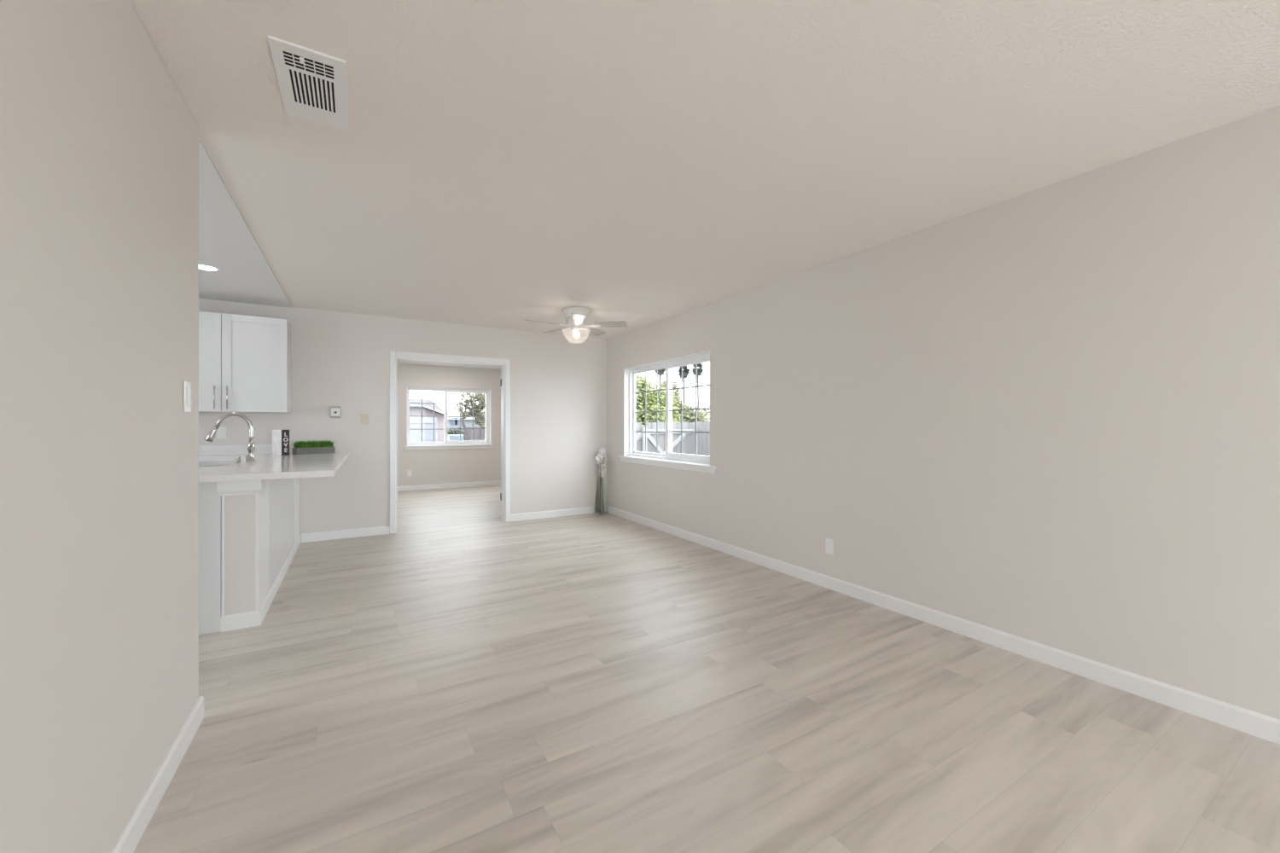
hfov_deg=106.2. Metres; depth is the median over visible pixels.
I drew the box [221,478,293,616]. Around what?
wall
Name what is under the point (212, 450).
backsplash
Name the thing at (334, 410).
thermostat
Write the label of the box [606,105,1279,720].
wall
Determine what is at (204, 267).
recessed light
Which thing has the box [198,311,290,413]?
upper cabinet
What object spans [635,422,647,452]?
fence
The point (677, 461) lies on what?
window
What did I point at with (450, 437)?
car
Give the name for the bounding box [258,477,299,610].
trim
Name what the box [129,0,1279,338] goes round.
ceiling
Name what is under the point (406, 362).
ceiling
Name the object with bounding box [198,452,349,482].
countertop
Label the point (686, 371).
palm tree
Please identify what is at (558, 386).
wall
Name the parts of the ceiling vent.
damper lever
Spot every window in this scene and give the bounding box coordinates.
[402,386,494,450]
[618,350,715,474]
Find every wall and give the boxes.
[0,0,198,852]
[198,298,606,542]
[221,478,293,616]
[397,363,500,486]
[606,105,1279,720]
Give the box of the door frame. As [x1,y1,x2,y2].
[389,350,510,534]
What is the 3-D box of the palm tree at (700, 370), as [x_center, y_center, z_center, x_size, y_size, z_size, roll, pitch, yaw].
[11.906,-5.647,99.907,3.163,15.636,3.371,0,0,-31]
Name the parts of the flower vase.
stem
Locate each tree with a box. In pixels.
[453,393,485,440]
[635,372,684,427]
[653,368,665,385]
[657,378,709,422]
[676,366,690,405]
[691,363,704,408]
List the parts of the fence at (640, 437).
post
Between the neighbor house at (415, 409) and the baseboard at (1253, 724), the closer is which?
the baseboard at (1253, 724)
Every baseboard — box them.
[110,696,203,852]
[220,535,300,632]
[301,505,606,542]
[397,480,500,491]
[605,506,1279,744]
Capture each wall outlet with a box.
[216,427,226,439]
[407,470,411,477]
[825,538,833,555]
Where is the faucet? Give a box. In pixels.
[203,412,255,461]
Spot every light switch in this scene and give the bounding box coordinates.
[183,380,191,413]
[361,413,368,424]
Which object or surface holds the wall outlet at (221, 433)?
attached to the wall at (558, 386)
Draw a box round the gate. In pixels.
[645,422,694,454]
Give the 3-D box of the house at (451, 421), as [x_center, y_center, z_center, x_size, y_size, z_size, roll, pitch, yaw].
[-21.674,0.181,60.357,6.133,3.969,6.800,0,0,-31]
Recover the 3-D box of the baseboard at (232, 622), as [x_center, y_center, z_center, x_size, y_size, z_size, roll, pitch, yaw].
[-2.993,1.170,3.902,0.188,0.090,2.390,0,0,-31]
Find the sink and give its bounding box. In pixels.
[198,465,229,467]
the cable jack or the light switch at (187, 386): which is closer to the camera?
the light switch at (187, 386)
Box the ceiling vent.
[267,34,348,130]
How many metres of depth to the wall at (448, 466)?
9.35 m
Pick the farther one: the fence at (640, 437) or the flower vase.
the fence at (640, 437)
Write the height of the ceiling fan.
0.345 m
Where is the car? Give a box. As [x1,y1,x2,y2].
[447,434,463,440]
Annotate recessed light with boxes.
[198,263,220,271]
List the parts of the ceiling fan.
blade, blade, bulb, blade, blade, blade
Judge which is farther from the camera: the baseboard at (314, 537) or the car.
the car
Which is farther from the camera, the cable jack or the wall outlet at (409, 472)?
the wall outlet at (409, 472)
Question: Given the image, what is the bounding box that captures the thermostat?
[330,406,340,418]
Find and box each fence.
[463,426,485,440]
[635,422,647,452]
[693,421,709,455]
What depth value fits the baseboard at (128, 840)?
1.54 m
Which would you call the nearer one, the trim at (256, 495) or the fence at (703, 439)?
the trim at (256, 495)
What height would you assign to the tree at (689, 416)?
3.464 m
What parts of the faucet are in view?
spout, lever handle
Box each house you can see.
[409,398,449,442]
[447,411,485,431]
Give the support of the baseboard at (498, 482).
attached to the wall at (448, 466)
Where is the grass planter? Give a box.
[290,439,336,454]
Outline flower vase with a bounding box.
[594,448,607,512]
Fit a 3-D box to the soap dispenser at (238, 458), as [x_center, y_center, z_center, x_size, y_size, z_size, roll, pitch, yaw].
[-3.031,0.259,3.628,0.038,0.052,0.038,0,0,-31]
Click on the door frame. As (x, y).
(393, 356)
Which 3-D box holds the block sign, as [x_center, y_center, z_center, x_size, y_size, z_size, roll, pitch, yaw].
[-3.453,0.162,4.620,0.099,0.247,0.094,0,0,3]
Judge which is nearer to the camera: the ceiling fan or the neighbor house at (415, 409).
the ceiling fan
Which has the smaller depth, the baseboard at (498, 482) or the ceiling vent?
the ceiling vent
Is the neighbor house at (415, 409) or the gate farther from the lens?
the neighbor house at (415, 409)
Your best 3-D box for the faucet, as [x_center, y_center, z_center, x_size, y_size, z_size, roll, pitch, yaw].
[-3.189,0.090,3.741,0.319,0.389,0.095,0,0,-31]
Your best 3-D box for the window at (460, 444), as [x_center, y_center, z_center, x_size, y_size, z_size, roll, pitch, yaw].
[-3.722,-0.142,9.412,1.670,1.195,0.185,0,0,-31]
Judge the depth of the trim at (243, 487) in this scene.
2.86 m
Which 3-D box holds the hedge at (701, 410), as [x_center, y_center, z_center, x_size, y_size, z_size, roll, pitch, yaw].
[4.302,0.258,22.867,6.943,2.914,2.220,0,0,-31]
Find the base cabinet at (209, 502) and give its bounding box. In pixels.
[198,482,221,635]
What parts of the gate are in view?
rail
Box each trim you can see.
[216,479,261,496]
[221,494,258,616]
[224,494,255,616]
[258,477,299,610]
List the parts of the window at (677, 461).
sash, sash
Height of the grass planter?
0.148 m
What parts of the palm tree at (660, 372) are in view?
crown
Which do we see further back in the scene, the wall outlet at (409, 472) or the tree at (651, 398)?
the tree at (651, 398)
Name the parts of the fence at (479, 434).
post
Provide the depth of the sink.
3.90 m
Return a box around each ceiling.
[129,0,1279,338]
[397,360,500,369]
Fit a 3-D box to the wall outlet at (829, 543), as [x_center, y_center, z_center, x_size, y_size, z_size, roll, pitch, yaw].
[1.418,0.903,3.589,0.010,0.116,0.072,0,0,-31]
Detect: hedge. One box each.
[447,426,463,435]
[677,405,709,421]
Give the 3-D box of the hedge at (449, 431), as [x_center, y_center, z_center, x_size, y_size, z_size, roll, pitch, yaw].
[-16.651,1.108,43.553,2.961,2.115,1.426,0,0,-31]
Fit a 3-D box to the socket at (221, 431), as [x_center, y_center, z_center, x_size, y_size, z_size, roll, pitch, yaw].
[-4.065,0.071,4.664,0.034,0.068,0.003,0,0,-31]
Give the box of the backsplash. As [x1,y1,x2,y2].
[198,443,272,455]
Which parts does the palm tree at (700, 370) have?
crown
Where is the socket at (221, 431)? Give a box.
[219,429,223,436]
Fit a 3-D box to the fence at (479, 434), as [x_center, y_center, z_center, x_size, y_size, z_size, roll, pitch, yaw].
[-9.917,1.091,30.103,2.176,2.048,0.134,0,0,-31]
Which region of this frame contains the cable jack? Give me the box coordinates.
[644,494,646,504]
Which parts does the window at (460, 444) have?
sash, sash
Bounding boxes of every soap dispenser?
[235,456,241,463]
[244,455,250,462]
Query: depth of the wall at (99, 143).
1.17 m
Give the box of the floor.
[133,485,1279,852]
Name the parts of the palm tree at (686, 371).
crown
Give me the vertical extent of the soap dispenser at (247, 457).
0.055 m
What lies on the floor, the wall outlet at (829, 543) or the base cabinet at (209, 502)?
the base cabinet at (209, 502)
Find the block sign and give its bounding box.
[272,430,289,455]
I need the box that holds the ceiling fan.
[524,307,627,343]
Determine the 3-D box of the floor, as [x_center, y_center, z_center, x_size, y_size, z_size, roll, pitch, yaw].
[-1.934,1.245,2.737,6.950,0.060,13.520,0,0,-31]
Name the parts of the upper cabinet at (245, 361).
door, handle, handle, door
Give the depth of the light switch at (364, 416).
5.28 m
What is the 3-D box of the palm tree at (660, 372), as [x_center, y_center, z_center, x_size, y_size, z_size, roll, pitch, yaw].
[4.023,-5.436,95.247,3.472,15.216,3.451,0,0,-31]
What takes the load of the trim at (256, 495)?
attached to the wall at (281, 490)
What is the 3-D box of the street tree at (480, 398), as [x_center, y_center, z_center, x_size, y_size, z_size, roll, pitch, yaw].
[-7.903,0.034,23.170,1.975,4.185,1.524,0,0,-31]
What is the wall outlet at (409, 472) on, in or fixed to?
attached to the wall at (448, 466)

